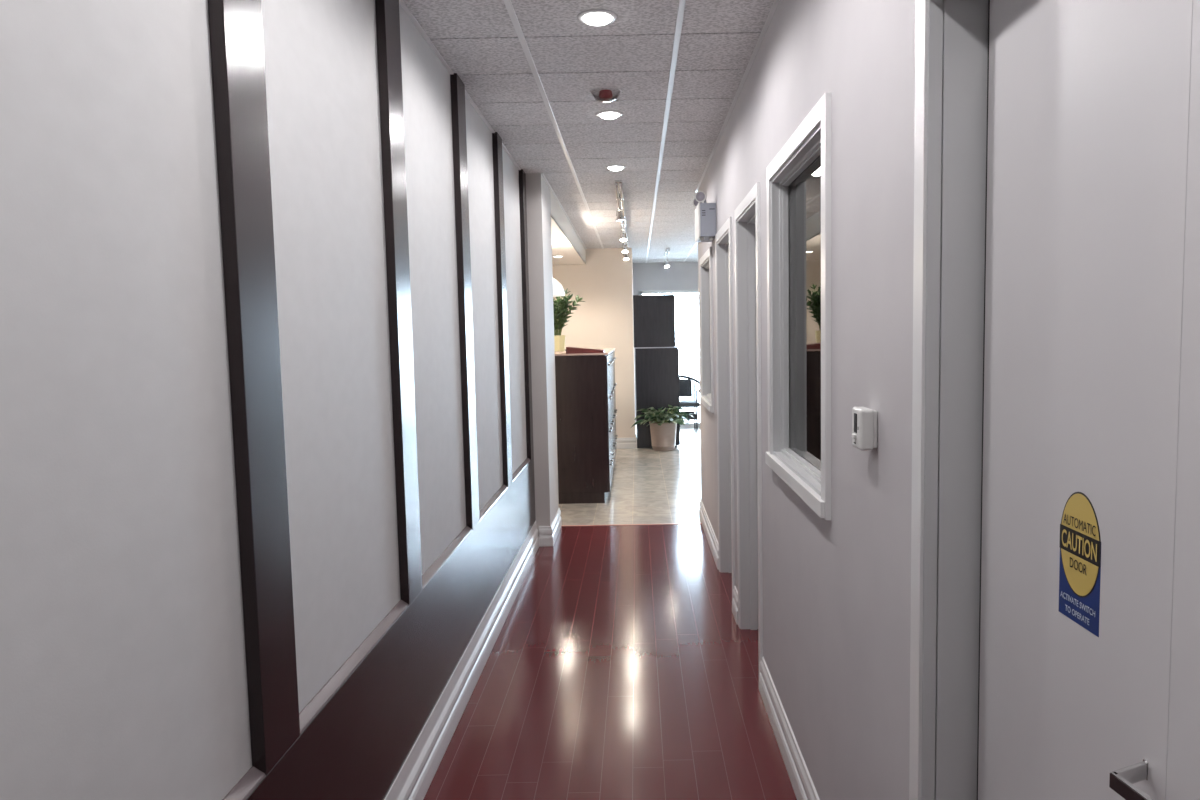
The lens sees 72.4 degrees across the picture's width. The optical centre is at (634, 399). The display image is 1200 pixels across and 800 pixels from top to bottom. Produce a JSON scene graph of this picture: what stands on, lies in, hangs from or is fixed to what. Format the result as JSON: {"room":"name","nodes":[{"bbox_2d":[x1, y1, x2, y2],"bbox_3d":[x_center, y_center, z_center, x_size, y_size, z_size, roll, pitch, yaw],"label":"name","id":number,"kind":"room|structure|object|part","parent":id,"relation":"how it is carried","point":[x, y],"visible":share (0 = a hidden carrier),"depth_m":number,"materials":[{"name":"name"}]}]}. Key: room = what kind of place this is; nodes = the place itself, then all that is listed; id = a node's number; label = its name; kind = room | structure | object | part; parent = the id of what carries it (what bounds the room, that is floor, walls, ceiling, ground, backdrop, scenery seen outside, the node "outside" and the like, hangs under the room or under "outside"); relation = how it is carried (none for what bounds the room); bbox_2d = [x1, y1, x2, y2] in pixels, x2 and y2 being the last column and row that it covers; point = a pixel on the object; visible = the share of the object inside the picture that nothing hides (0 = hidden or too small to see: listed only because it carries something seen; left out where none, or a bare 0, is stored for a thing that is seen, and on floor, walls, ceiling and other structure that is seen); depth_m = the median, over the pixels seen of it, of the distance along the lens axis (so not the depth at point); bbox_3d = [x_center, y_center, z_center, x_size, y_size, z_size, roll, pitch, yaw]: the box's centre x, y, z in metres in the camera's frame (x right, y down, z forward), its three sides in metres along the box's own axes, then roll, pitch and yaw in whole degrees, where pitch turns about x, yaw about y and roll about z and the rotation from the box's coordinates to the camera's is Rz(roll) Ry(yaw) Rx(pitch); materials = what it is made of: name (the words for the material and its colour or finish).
{"room":"office corridor","nodes":[
{"label":"office corridor","id":0,"kind":"room"},
{"bbox_2d":[0,0,526,799],"bbox_3d":[-0.863,0.060,1.882,0.120,2.745,8.540,-1,5,0],"label":"wall","id":1,"kind":"structure","parent":0,"point":[123,673],"depth_m":1.46,"materials":[{"name":"paint"}]},
{"bbox_2d":[222,767,265,799],"bbox_3d":[-0.780,0.926,-0.315,0.028,0.020,4.023,-1,5,0],"label":"trim","id":2,"kind":"structure","parent":1,"relation":"attached to","point":[245,786],"depth_m":1.63,"materials":[{"name":"grey paint"}]},
{"bbox_2d":[208,0,299,774],"bbox_3d":[-0.795,-0.264,1.694,0.030,2.073,0.170,-1,5,0],"label":"trim","id":3,"kind":"structure","parent":1,"relation":"attached to","point":[235,26],"depth_m":1.68,"materials":[{"name":"brown laminate"}]},
{"bbox_2d":[299,600,408,733],"bbox_3d":[-0.776,0.717,2.307,0.028,0.020,0.897,-1,5,0],"label":"trim","id":4,"kind":"structure","parent":1,"relation":"attached to","point":[335,682],"depth_m":2.21,"materials":[{"name":"grey paint"}]},
{"bbox_2d":[246,457,535,799],"bbox_3d":[-0.771,1.001,1.907,0.030,0.482,8.440,-1,5,0],"label":"trim","id":5,"kind":"structure","parent":1,"relation":"attached to","point":[356,747],"depth_m":2.66,"materials":[{"name":"brown laminate"}]},
{"bbox_2d":[375,0,422,604],"bbox_3d":[-0.793,-0.348,2.757,0.030,2.073,0.170,-1,5,0],"label":"trim","id":6,"kind":"structure","parent":1,"relation":"attached to","point":[387,11],"depth_m":2.72,"materials":[{"name":"metal"}]},
{"bbox_2d":[422,526,471,587],"bbox_3d":[-0.774,0.632,3.371,0.028,0.020,0.897,-1,5,0],"label":"trim","id":7,"kind":"structure","parent":1,"relation":"attached to","point":[438,563],"depth_m":3.32,"materials":[{"name":"grey paint"}]},
{"bbox_2d":[399,0,520,169],"bbox_3d":[-0.821,-1.304,1.723,0.016,0.008,8.440,-1,5,0],"label":"trim","id":8,"kind":"structure","parent":1,"relation":"attached to","point":[401,2],"depth_m":3.44,"materials":[{"name":"white metal"}]},
{"bbox_2d":[384,521,538,799],"bbox_3d":[-0.751,1.333,1.933,0.056,0.195,8.440,-1,5,0],"label":"baseboard","id":9,"kind":"structure","parent":1,"relation":"attached to","point":[413,781],"depth_m":3.38,"materials":[{"name":"white paint"}]},
{"bbox_2d":[450,73,479,529],"bbox_3d":[-0.791,-0.433,3.821,0.030,2.073,0.170,-1,5,0],"label":"trim","id":10,"kind":"structure","parent":1,"relation":"attached to","point":[458,112],"depth_m":3.77,"materials":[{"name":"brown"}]},
{"bbox_2d":[479,484,507,519],"bbox_3d":[-0.772,0.548,4.433,0.028,0.020,0.895,-1,5,0],"label":"trim","id":11,"kind":"structure","parent":1,"relation":"attached to","point":[496,496],"depth_m":4.41,"materials":[{"name":"grey paint"}]},
{"bbox_2d":[492,132,512,486],"bbox_3d":[-0.789,-0.517,4.883,0.030,2.073,0.170,-1,5,0],"label":"trim","id":12,"kind":"structure","parent":1,"relation":"attached to","point":[496,139],"depth_m":4.83,"materials":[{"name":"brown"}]},
{"bbox_2d":[512,458,530,480],"bbox_3d":[-0.770,0.464,5.494,0.028,0.020,0.893,-1,5,0],"label":"trim","id":13,"kind":"structure","parent":1,"relation":"attached to","point":[523,465],"depth_m":5.49,"materials":[{"name":"grey paint"}]},
{"bbox_2d":[518,169,533,459],"bbox_3d":[-0.788,-0.601,5.935,0.030,2.073,0.155,-1,5,0],"label":"trim","id":14,"kind":"structure","parent":1,"relation":"attached to","point":[522,175],"depth_m":5.88,"materials":[{"name":"brown laminate"}]},
{"bbox_2d":[526,173,558,535],"bbox_3d":[-0.786,-0.298,6.368,0.260,2.745,0.660,-1,5,0],"label":"wall column","id":15,"kind":"structure","parent":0,"point":[538,196],"depth_m":6.08,"materials":[{"name":"paint"}]},
{"bbox_2d":[539,508,561,546],"bbox_3d":[-0.663,0.994,6.460,0.106,0.150,0.681,-1,5,0],"label":"baseboard","id":16,"kind":"structure","parent":15,"relation":"attached to","point":[548,535],"depth_m":6.13,"materials":[{"name":"white paint"}]},
{"bbox_2d":[550,190,585,264],"bbox_3d":[-2.040,-1.742,8.853,2.730,0.215,4.580,-1,5,0],"label":"ceiling","id":17,"kind":"structure","parent":0,"point":[566,243],"depth_m":8.73,"materials":[{"name":"paint"}]},
{"bbox_2d":[553,278,564,296],"bbox_3d":[-0.914,-1.341,8.372,0.380,0.550,0.380,-1,5,0],"label":"pendant lamp","id":18,"kind":"object","parent":17,"relation":"hanging from","point":[558,290],"visible":0.18,"depth_m":8.29,"materials":[{"name":"white plastic"}]},
{"bbox_2d":[403,0,773,262],"bbox_3d":[0.037,-1.631,5.488,6.896,0.020,16.189,-1,5,0],"label":"ceiling","id":19,"kind":"structure","parent":0,"point":[478,40],"depth_m":3.93,"materials":[{"name":"tile"}]},
{"bbox_2d":[503,0,603,248],"bbox_3d":[-0.447,-1.518,4.319,0.024,0.009,13.650,-1,5,0],"label":"trim","id":20,"kind":"structure","parent":19,"relation":"attached to","point":[508,4],"depth_m":3.92,"materials":[{"name":"white metal"}]},
{"bbox_2d":[577,9,617,25],"bbox_3d":[-0.140,-1.412,3.044,0.152,0.025,0.152,-1,5,0],"label":"recessed light","id":21,"kind":"object","parent":19,"relation":"in","point":[596,17],"visible":1,"depth_m":3.02,"materials":[{"name":"white metal"}]},
{"bbox_2d":[590,87,621,101],"bbox_3d":[-0.142,-1.475,3.976,0.156,0.046,0.156,-1,5,0],"label":"detector","id":22,"kind":"object","parent":19,"relation":"attached to","point":[604,95],"visible":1,"depth_m":3.97,"materials":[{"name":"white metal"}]},
{"bbox_2d":[595,110,622,118],"bbox_3d":[-0.137,-1.518,4.380,0.152,0.025,0.152,-1,5,0],"label":"recessed light","id":23,"kind":"object","parent":19,"relation":"in","point":[606,114],"visible":1,"depth_m":4.35,"materials":[{"name":"white metal"}]},
{"bbox_2d":[605,165,625,170],"bbox_3d":[-0.135,-1.628,5.763,0.152,0.025,0.152,-1,5,0],"label":"recessed light","id":24,"kind":"object","parent":19,"relation":"in","point":[611,167],"visible":1,"depth_m":5.73,"materials":[{"name":"white metal"}]},
{"bbox_2d":[615,180,629,260],"bbox_3d":[-0.120,-1.747,8.564,0.090,0.226,4.650,-1,5,0],"label":"track light","id":25,"kind":"object","parent":19,"relation":"attached to","point":[618,183],"visible":1,"depth_m":7.30,"materials":[{"name":"silver metal"}]},
{"bbox_2d":[646,0,685,262],"bbox_3d":[0.172,-1.623,5.488,0.024,0.009,16.000,-1,5,0],"label":"trim","id":26,"kind":"structure","parent":19,"relation":"attached to","point":[681,6],"depth_m":3.99,"materials":[{"name":"white metal"}]},
{"bbox_2d":[664,248,669,268],"bbox_3d":[0.456,-1.990,11.578,0.089,0.242,0.800,-1,5,0],"label":"track light","id":27,"kind":"object","parent":19,"relation":"attached to","point":[667,250],"visible":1,"depth_m":11.67,"materials":[{"name":"silver metal"}]},
{"bbox_2d":[552,248,635,437],"bbox_3d":[-1.695,-0.765,12.456,3.360,2.745,2.450,-1,5,0],"label":"wall","id":28,"kind":"structure","parent":0,"point":[604,320],"depth_m":11.19,"materials":[{"name":"beige paint"}]},
{"bbox_2d":[541,173,586,248],"bbox_3d":[-0.670,-1.847,8.527,0.016,0.008,5.210,-1,5,0],"label":"trim","id":29,"kind":"structure","parent":28,"relation":"attached to","point":[542,174],"depth_m":7.37,"materials":[{"name":"white metal"}]},
{"bbox_2d":[616,424,636,448],"bbox_3d":[-1.611,0.531,12.499,3.281,0.150,2.371,-1,5,0],"label":"baseboard","id":30,"kind":"structure","parent":28,"relation":"attached to","point":[622,443],"depth_m":11.32,"materials":[{"name":"white paint"}]},
{"bbox_2d":[633,295,676,347],"bbox_3d":[0.278,-1.105,11.508,0.596,0.713,0.580,-1,5,0],"label":"upper cabinet","id":31,"kind":"object","parent":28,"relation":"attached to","point":[653,315],"visible":1,"depth_m":11.22,"materials":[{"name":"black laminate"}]},
{"bbox_3d":[0.541,-1.099,11.363,0.018,0.706,0.285,-1,5,0],"label":"door","id":32,"kind":"part","parent":31,"relation":"part of","materials":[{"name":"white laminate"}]},
{"bbox_2d":[423,524,796,799],"bbox_3d":[1.198,1.399,2.251,4.190,0.060,9.070,-1,5,0],"label":"floor","id":33,"kind":"structure","parent":0,"point":[620,666],"depth_m":3.62,"materials":[{"name":"brown wood"}]},
{"bbox_2d":[561,523,701,525],"bbox_3d":[-0.029,1.031,6.773,1.200,0.003,0.024,-1,5,0],"label":"trim","id":34,"kind":"structure","parent":33,"relation":"on","point":[665,523],"depth_m":6.77,"materials":[{"name":"brown"}]},
{"bbox_2d":[559,428,700,524],"bbox_3d":[0.097,0.781,10.279,6.900,0.060,7.030,-1,5,0],"label":"floor","id":35,"kind":"structure","parent":0,"point":[649,486],"depth_m":8.22,"materials":[{"name":"tile"}]},
{"bbox_2d":[555,355,612,503],"bbox_3d":[-0.570,0.255,7.943,0.700,1.385,0.653,-1,5,0],"label":"cabinet","id":36,"kind":"object","parent":35,"relation":"on","point":[583,413],"visible":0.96,"depth_m":7.62,"materials":[{"name":"laminate"}]},
{"bbox_2d":[555,348,614,355],"bbox_3d":[-0.598,-0.522,8.867,0.707,0.018,2.640,-1,5,0],"label":"countertop","id":37,"kind":"structure","parent":36,"relation":"on","point":[607,351],"depth_m":7.55,"materials":[{"name":"beige stone"}]},
{"bbox_2d":[553,288,584,350],"bbox_3d":[-0.887,-0.869,8.822,0.707,0.690,0.503,-1,5,0],"label":"potted plant","id":38,"kind":"object","parent":37,"relation":"on","point":[560,305],"visible":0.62,"depth_m":8.80,"materials":[{"name":"green plant"}]},
{"bbox_3d":[-0.849,-0.614,8.881,0.190,0.172,0.190,-1,5,0],"label":"pot","id":39,"kind":"part","parent":38,"relation":"part of","materials":[{"name":"beige ceramic"}]},
{"bbox_2d":[566,347,604,353],"bbox_3d":[-0.465,-0.474,7.728,0.350,0.062,0.280,-1,5,0],"label":"ring binder","id":40,"kind":"object","parent":37,"relation":"on","point":[569,350],"visible":0.98,"depth_m":7.59,"materials":[{"name":"red plastic"}]},
{"bbox_3d":[-0.264,-0.273,7.900,0.018,0.314,0.647,-1,5,0],"label":"drawer","id":41,"kind":"part","parent":36,"relation":"part of","materials":[{"name":"laminate"}]},
{"bbox_3d":[-0.258,0.044,7.925,0.018,0.314,0.647,-1,5,0],"label":"drawer","id":42,"kind":"part","parent":36,"relation":"part of","materials":[{"name":"metal"}]},
{"bbox_3d":[-0.252,0.361,7.951,0.018,0.314,0.647,-1,5,0],"label":"drawer","id":43,"kind":"part","parent":36,"relation":"part of","materials":[{"name":"laminate"}]},
{"bbox_3d":[-0.246,0.679,7.976,0.018,0.314,0.647,-1,5,0],"label":"drawer","id":44,"kind":"part","parent":36,"relation":"part of","materials":[{"name":"laminate"}]},
{"bbox_2d":[609,353,614,475],"bbox_3d":[-0.569,0.203,8.596,0.700,1.385,0.653,-1,5,0],"label":"cabinet","id":45,"kind":"object","parent":35,"relation":"on","point":[611,391],"visible":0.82,"depth_m":8.56,"materials":[{"name":"metal"}]},
{"bbox_3d":[-0.263,-0.325,8.553,0.018,0.314,0.647,-1,5,0],"label":"drawer","id":46,"kind":"part","parent":45,"relation":"part of","materials":[{"name":"laminate"}]},
{"bbox_3d":[-0.257,-0.008,8.578,0.018,0.314,0.647,-1,5,0],"label":"drawer","id":47,"kind":"part","parent":45,"relation":"part of","materials":[{"name":"metal"}]},
{"bbox_3d":[-0.251,0.309,8.604,0.018,0.314,0.647,-1,5,0],"label":"drawer","id":48,"kind":"part","parent":45,"relation":"part of","materials":[{"name":"laminate"}]},
{"bbox_3d":[-0.245,0.627,8.629,0.018,0.314,0.647,-1,5,0],"label":"drawer","id":49,"kind":"part","parent":45,"relation":"part of","materials":[{"name":"laminate"}]},
{"bbox_2d":[611,352,616,464],"bbox_3d":[-0.568,0.151,9.248,0.700,1.385,0.653,-1,5,0],"label":"cabinet","id":50,"kind":"object","parent":35,"relation":"on","point":[613,387],"visible":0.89,"depth_m":9.22,"materials":[{"name":"metal"}]},
{"bbox_3d":[-0.262,-0.377,9.206,0.018,0.314,0.647,-1,5,0],"label":"drawer","id":51,"kind":"part","parent":50,"relation":"part of","materials":[{"name":"laminate"}]},
{"bbox_3d":[-0.256,-0.060,9.231,0.018,0.314,0.647,-1,5,0],"label":"drawer","id":52,"kind":"part","parent":50,"relation":"part of","materials":[{"name":"metal"}]},
{"bbox_3d":[-0.250,0.258,9.257,0.018,0.314,0.647,-1,5,0],"label":"drawer","id":53,"kind":"part","parent":50,"relation":"part of","materials":[{"name":"metal"}]},
{"bbox_3d":[-0.244,0.575,9.282,0.018,0.314,0.647,-1,5,0],"label":"drawer","id":54,"kind":"part","parent":50,"relation":"part of","materials":[{"name":"laminate"}]},
{"bbox_2d":[613,351,617,458],"bbox_3d":[-0.567,0.099,9.902,0.700,1.385,0.653,-1,5,0],"label":"cabinet","id":55,"kind":"object","parent":35,"relation":"on","point":[614,357],"visible":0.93,"depth_m":9.89,"materials":[{"name":"metal"}]},
{"bbox_3d":[-0.261,-0.429,9.859,0.018,0.314,0.647,-1,5,0],"label":"drawer","id":56,"kind":"part","parent":55,"relation":"part of","materials":[{"name":"laminate"}]},
{"bbox_3d":[-0.249,0.206,9.909,0.018,0.314,0.647,-1,5,0],"label":"drawer","id":57,"kind":"part","parent":55,"relation":"part of","materials":[{"name":"metal"}]},
{"bbox_3d":[-0.243,0.523,9.935,0.018,0.314,0.647,-1,5,0],"label":"drawer","id":58,"kind":"part","parent":55,"relation":"part of","materials":[{"name":"laminate"}]},
{"bbox_2d":[635,346,680,447],"bbox_3d":[0.326,-0.059,11.621,0.625,1.392,0.670,-1,5,0],"label":"cabinet","id":59,"kind":"object","parent":35,"relation":"on","point":[657,369],"depth_m":11.28,"materials":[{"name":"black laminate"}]},
{"bbox_3d":[0.307,-0.745,11.567,0.612,0.014,0.670,-1,5,0],"label":"cabinet top","id":60,"kind":"part","parent":59,"relation":"part of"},
{"bbox_3d":[0.595,-0.567,11.581,0.018,0.330,0.654,-1,5,0],"label":"drawer","id":61,"kind":"part","parent":59,"relation":"part of","materials":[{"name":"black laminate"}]},
{"bbox_2d":[632,405,692,450],"bbox_3d":[0.365,0.384,11.044,0.853,0.601,0.560,-1,5,0],"label":"potted plant","id":62,"kind":"object","parent":35,"relation":"on","point":[663,428],"visible":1,"depth_m":11.00,"materials":[{"name":"green plant"}]},
{"bbox_3d":[0.387,0.482,11.143,0.380,0.388,0.380,-1,5,0],"label":"pot","id":63,"kind":"part","parent":62,"relation":"part of","materials":[{"name":"beige ceramic"}]},
{"bbox_2d":[679,375,699,437],"bbox_3d":[0.681,0.093,12.601,0.731,0.921,0.551,-1,5,0],"label":"chair","id":64,"kind":"object","parent":35,"relation":"on","point":[685,385],"visible":0.39,"depth_m":12.69,"materials":[{"name":"black"}]},
{"bbox_3d":[0.677,-0.185,12.732,0.416,0.275,0.145,-1,5,0],"label":"backrest","id":65,"kind":"part","parent":64,"relation":"part of","materials":[{"name":"grey fabric"}]},
{"bbox_3d":[0.675,-0.247,12.623,0.731,0.246,0.454,-1,5,0],"label":"rail","id":66,"kind":"part","parent":64,"relation":"part of","materials":[{"name":"black metal"}]},
{"bbox_3d":[0.686,0.061,12.573,0.590,0.070,0.500,-1,5,0],"label":"seat","id":67,"kind":"part","parent":64,"relation":"part of","materials":[{"name":"grey fabric"}]},
{"bbox_3d":[0.933,0.134,12.799,0.026,0.800,0.026,-1,5,0],"label":"leg","id":68,"kind":"part","parent":64,"relation":"part of","materials":[{"name":"black"}]},
{"bbox_3d":[0.933,0.208,12.364,0.026,0.720,0.026,-1,5,0],"label":"leg","id":69,"kind":"part","parent":64,"relation":"part of","materials":[{"name":"white"}]},
{"bbox_2d":[633,262,697,421],"bbox_3d":[1.756,-0.925,13.642,3.540,2.745,0.150,-1,5,0],"label":"wall","id":70,"kind":"structure","parent":0,"point":[680,275],"depth_m":13.48,"materials":[{"name":"grey paint"}]},
{"bbox_2d":[639,290,699,427],"bbox_3d":[1.335,-0.689,13.646,2.490,2.290,0.080,-1,5,0],"label":"window","id":71,"kind":"structure","parent":70,"relation":"in","point":[686,425],"depth_m":13.52,"materials":[{"name":"white paint"}]},
{"bbox_2d":[683,242,697,261],"bbox_3d":[0.797,-2.003,10.122,0.024,0.009,6.700,-1,5,0],"label":"trim","id":72,"kind":"structure","parent":70,"relation":"attached to","point":[697,242],"depth_m":11.72,"materials":[{"name":"white metal"}]},
{"bbox_2d":[698,0,942,799],"bbox_3d":[0.602,0.000,2.281,0.130,2.745,9.350,-1,5,0],"label":"wall","id":73,"kind":"structure","parent":0,"point":[837,590],"depth_m":2.06,"materials":[{"name":"grey paint"}]},
{"bbox_2d":[693,191,715,242],"bbox_3d":[0.458,-1.209,5.451,0.133,0.318,0.350,-1,5,0],"label":"emergency light","id":74,"kind":"object","parent":73,"relation":"attached to","point":[705,213],"visible":0.99,"depth_m":5.29,"materials":[{"name":"grey plastic"}]},
{"bbox_2d":[699,247,713,412],"bbox_3d":[0.591,-0.516,6.112,0.158,1.142,0.940,-1,5,0],"label":"window","id":75,"kind":"structure","parent":73,"relation":"in","point":[705,262],"depth_m":6.49,"materials":[{"name":"white paint"}]},
{"bbox_3d":[0.602,-0.512,6.113,0.136,1.040,0.830,-1,5,0],"label":"frame","id":76,"kind":"part","parent":75,"relation":"part of","materials":[{"name":"grey paint"}]},
{"bbox_3d":[0.598,-0.512,6.113,0.006,1.016,0.806,-1,5,0],"label":"pane","id":77,"kind":"part","parent":75,"relation":"part of","materials":[{"name":"clear glass"}]},
{"bbox_2d":[699,499,718,568],"bbox_3d":[0.558,0.988,6.242,0.021,0.150,1.610,-1,5,0],"label":"baseboard","id":78,"kind":"structure","parent":73,"relation":"attached to","point":[712,540],"depth_m":6.07,"materials":[{"name":"white paint"}]},
{"bbox_2d":[715,217,734,598],"bbox_3d":[0.636,0.064,4.945,0.202,2.195,0.820,-1,5,0],"label":"door","id":79,"kind":"structure","parent":73,"relation":"in","point":[723,237],"depth_m":5.26,"materials":[{"name":"white paint"}]},
{"bbox_2d":[732,586,737,624],"bbox_3d":[0.555,1.126,4.508,0.021,0.150,0.210,-1,5,0],"label":"baseboard","id":80,"kind":"structure","parent":73,"relation":"attached to","point":[735,592],"depth_m":4.49,"materials":[{"name":"white paint"}]},
{"bbox_2d":[695,0,778,192],"bbox_3d":[0.504,-1.364,2.173,0.016,0.008,9.350,-1,5,0],"label":"trim","id":81,"kind":"structure","parent":73,"relation":"attached to","point":[775,3],"depth_m":3.79,"materials":[{"name":"white metal"}]},
{"bbox_2d":[734,182,762,673],"bbox_3d":[0.634,0.146,3.918,0.202,2.195,0.800,-1,5,0],"label":"door","id":82,"kind":"structure","parent":73,"relation":"in","point":[747,213],"depth_m":4.22,"materials":[{"name":"white paint"}]},
{"bbox_2d":[759,657,819,799],"bbox_3d":[0.551,1.276,2.626,0.021,0.150,1.945,-1,5,0],"label":"baseboard","id":83,"kind":"structure","parent":73,"relation":"attached to","point":[803,786],"depth_m":2.97,"materials":[{"name":"white paint"}]},
{"bbox_2d":[765,93,830,519],"bbox_3d":[0.584,-0.282,2.715,0.158,1.154,0.990,-1,5,0],"label":"window","id":84,"kind":"structure","parent":73,"relation":"in","point":[798,261],"depth_m":2.85,"materials":[{"name":"white paint"}]},
{"bbox_3d":[0.596,-0.278,2.716,0.136,1.052,0.880,-1,5,0],"label":"frame","id":85,"kind":"part","parent":84,"relation":"part of","materials":[{"name":"grey paint"}]},
{"bbox_3d":[0.592,-0.278,2.716,0.006,1.028,0.856,-1,5,0],"label":"pane","id":86,"kind":"part","parent":84,"relation":"part of","materials":[{"name":"clear glass"}]},
{"bbox_2d":[852,407,876,450],"bbox_3d":[0.514,0.064,1.843,0.046,0.092,0.078,-1,5,0],"label":"thermostat","id":87,"kind":"object","parent":73,"relation":"attached to","point":[864,420],"visible":1,"depth_m":1.81,"materials":[{"name":"white plastic"}]},
{"bbox_3d":[0.530,0.063,1.844,0.014,0.084,0.068,-1,5,0],"label":"plate","id":88,"kind":"part","parent":87,"relation":"part of","materials":[{"name":"white plastic"}]},
{"bbox_2d":[909,0,1199,799],"bbox_3d":[0.619,0.372,1.077,0.182,2.195,0.990,-1,5,0],"label":"door","id":89,"kind":"structure","parent":73,"relation":"in","point":[1062,211],"depth_m":1.22,"materials":[{"name":"white paint"}]},
{"bbox_3d":[0.534,0.373,1.077,0.012,2.195,0.990,-1,5,0],"label":"casing","id":90,"kind":"part","parent":89,"relation":"part of","materials":[{"name":"white paint"}]},
{"bbox_2d":[1059,492,1100,636],"bbox_3d":[0.629,0.224,1.160,0.002,0.190,0.106,-1,5,0],"label":"sticker","id":91,"kind":"object","parent":89,"relation":"attached to","point":[1080,541],"visible":1,"depth_m":1.16,"materials":[{"name":"blue"}]},
{"bbox_3d":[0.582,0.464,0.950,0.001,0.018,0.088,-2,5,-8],"label":"handle","id":92,"kind":"part","parent":89,"relation":"part of","materials":[{"name":"black"}]},
{"bbox_3d":[0.593,0.463,0.970,0.048,0.024,0.124,1,5,21],"label":"handle","id":93,"kind":"part","parent":89,"relation":"part of","materials":[{"name":"silver metal"}]},
{"bbox_3d":[0.633,0.403,0.991,0.002,2.025,0.038,-1,5,0],"label":"edge plate","id":94,"kind":"part","parent":89,"relation":"part of","materials":[{"name":"paint"}]},
{"label":"outside","id":95,"kind":"structure","parent":0,"visible":0},
{"bbox_2d":[679,367,699,422],"bbox_3d":[2.075,-0.528,26.899,28.000,0.080,26.280,-1,5,0],"label":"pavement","id":96,"kind":"structure","parent":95,"point":[693,372],"depth_m":26.00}
]}

